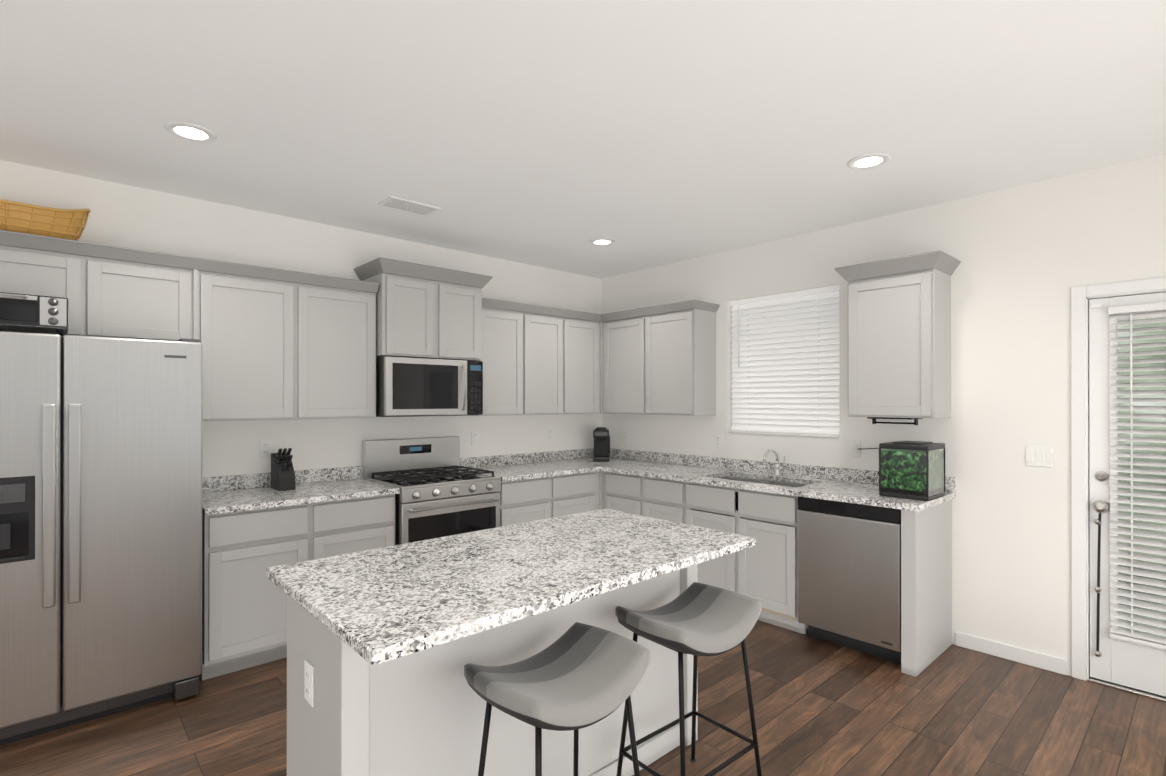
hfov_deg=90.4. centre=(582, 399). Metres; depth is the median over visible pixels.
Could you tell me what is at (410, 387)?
microwave
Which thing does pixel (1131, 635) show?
door blinds
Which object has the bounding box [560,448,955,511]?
countertop
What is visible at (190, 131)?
recessed light
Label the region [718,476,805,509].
sink
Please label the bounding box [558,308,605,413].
upper cabinet
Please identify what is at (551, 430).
outlet
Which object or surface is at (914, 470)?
fish tank
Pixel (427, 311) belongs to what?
upper cabinet
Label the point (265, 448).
outlet
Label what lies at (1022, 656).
baseboard
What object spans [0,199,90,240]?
basket
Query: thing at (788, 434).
trim
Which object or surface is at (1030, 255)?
wall
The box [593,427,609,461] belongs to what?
coffee maker
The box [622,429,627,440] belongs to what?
outlet
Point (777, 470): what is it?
faucet
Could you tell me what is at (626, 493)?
base cabinet
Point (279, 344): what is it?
upper cabinet
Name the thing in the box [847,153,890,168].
recessed light
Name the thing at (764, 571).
base cabinet
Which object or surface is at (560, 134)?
ceiling
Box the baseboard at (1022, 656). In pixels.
[956,631,1066,674]
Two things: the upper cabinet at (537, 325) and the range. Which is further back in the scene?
the upper cabinet at (537, 325)
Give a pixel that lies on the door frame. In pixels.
(1081, 296)
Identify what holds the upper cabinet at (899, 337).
attached to the wall at (1030, 255)
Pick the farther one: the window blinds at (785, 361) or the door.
the window blinds at (785, 361)
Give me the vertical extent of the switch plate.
0.115 m
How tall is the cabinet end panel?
0.904 m
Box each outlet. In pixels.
[259,440,271,457]
[471,431,478,444]
[549,428,554,440]
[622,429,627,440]
[715,434,721,447]
[850,440,860,456]
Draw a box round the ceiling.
[0,0,1165,278]
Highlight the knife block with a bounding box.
[271,448,295,490]
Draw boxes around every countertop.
[202,466,399,514]
[266,508,755,667]
[460,451,595,481]
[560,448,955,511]
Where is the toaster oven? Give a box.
[0,291,68,335]
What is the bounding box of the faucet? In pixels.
[762,449,784,475]
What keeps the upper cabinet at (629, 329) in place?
attached to the wall at (1030, 255)
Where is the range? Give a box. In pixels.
[362,436,500,544]
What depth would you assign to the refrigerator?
2.67 m
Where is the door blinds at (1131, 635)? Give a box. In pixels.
[1108,302,1165,649]
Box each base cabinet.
[199,494,394,679]
[498,477,545,526]
[546,472,589,518]
[590,471,605,510]
[606,472,649,516]
[650,477,685,523]
[686,481,807,633]
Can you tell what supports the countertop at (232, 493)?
on the base cabinet at (244, 611)
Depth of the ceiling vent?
3.66 m
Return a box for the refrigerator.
[0,331,201,745]
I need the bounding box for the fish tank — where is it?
[862,440,945,500]
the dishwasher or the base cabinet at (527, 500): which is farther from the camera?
the base cabinet at (527, 500)
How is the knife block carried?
on the countertop at (232, 493)
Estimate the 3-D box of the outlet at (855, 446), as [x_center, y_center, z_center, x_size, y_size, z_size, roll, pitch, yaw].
[1.886,0.341,4.011,0.009,0.115,0.072,0,0,-42]
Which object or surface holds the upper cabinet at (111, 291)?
attached to the wall at (123, 215)
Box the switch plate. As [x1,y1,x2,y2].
[1025,446,1052,466]
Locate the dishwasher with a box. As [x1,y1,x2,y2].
[798,496,900,663]
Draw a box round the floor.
[0,620,1165,775]
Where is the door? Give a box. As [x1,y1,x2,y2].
[1089,292,1165,696]
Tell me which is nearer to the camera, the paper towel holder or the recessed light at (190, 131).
the recessed light at (190, 131)
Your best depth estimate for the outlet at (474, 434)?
4.87 m
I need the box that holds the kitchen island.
[287,568,697,775]
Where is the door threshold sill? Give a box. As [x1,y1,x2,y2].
[1088,677,1165,701]
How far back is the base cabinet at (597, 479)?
4.99 m
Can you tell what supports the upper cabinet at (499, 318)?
attached to the wall at (123, 215)
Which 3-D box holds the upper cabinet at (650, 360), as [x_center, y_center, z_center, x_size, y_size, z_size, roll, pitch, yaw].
[0.803,-0.326,4.970,0.321,0.910,0.582,0,0,-42]
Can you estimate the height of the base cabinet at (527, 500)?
0.904 m
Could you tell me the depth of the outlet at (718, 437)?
4.83 m
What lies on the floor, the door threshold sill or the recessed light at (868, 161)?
the door threshold sill
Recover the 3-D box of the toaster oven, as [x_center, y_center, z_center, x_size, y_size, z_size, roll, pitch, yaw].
[-2.591,-0.392,2.604,0.415,0.162,0.339,0,0,-42]
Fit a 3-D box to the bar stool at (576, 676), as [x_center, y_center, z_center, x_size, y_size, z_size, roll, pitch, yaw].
[-0.068,1.130,1.707,0.506,0.750,0.377,0,0,-42]
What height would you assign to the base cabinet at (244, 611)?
0.904 m
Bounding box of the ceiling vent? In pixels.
[378,196,440,215]
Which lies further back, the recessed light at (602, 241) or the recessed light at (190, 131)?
the recessed light at (602, 241)
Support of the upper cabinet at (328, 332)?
attached to the wall at (123, 215)
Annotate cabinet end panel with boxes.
[901,499,951,676]
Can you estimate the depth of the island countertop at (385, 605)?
1.88 m
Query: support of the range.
on the floor
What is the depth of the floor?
2.68 m
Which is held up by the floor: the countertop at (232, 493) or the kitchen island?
the kitchen island
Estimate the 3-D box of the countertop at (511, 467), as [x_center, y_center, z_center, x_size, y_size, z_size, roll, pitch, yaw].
[-0.454,0.546,4.839,0.972,0.125,0.662,0,0,-42]
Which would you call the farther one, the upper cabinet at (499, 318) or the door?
the upper cabinet at (499, 318)
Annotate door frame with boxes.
[1071,277,1165,680]
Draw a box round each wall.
[0,160,601,478]
[602,153,1165,675]
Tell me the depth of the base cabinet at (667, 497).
4.45 m
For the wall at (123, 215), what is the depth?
3.95 m
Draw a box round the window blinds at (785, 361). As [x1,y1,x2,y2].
[730,285,839,434]
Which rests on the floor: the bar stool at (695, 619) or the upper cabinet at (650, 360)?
the bar stool at (695, 619)
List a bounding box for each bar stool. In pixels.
[464,622,649,775]
[615,582,761,775]
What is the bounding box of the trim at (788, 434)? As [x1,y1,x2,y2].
[727,430,839,437]
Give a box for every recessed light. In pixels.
[164,122,216,141]
[589,238,614,245]
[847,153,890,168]
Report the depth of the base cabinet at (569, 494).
4.75 m
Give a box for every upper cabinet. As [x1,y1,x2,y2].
[0,230,63,336]
[64,239,195,340]
[196,258,283,420]
[280,270,378,419]
[353,257,492,360]
[470,298,517,415]
[518,303,557,414]
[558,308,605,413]
[610,307,649,413]
[650,302,717,415]
[834,250,960,417]
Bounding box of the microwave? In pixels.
[376,356,482,416]
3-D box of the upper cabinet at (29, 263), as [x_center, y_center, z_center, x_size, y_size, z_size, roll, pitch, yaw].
[-2.798,-0.552,2.936,0.535,0.469,0.321,0,0,-42]
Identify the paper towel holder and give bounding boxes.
[867,417,922,424]

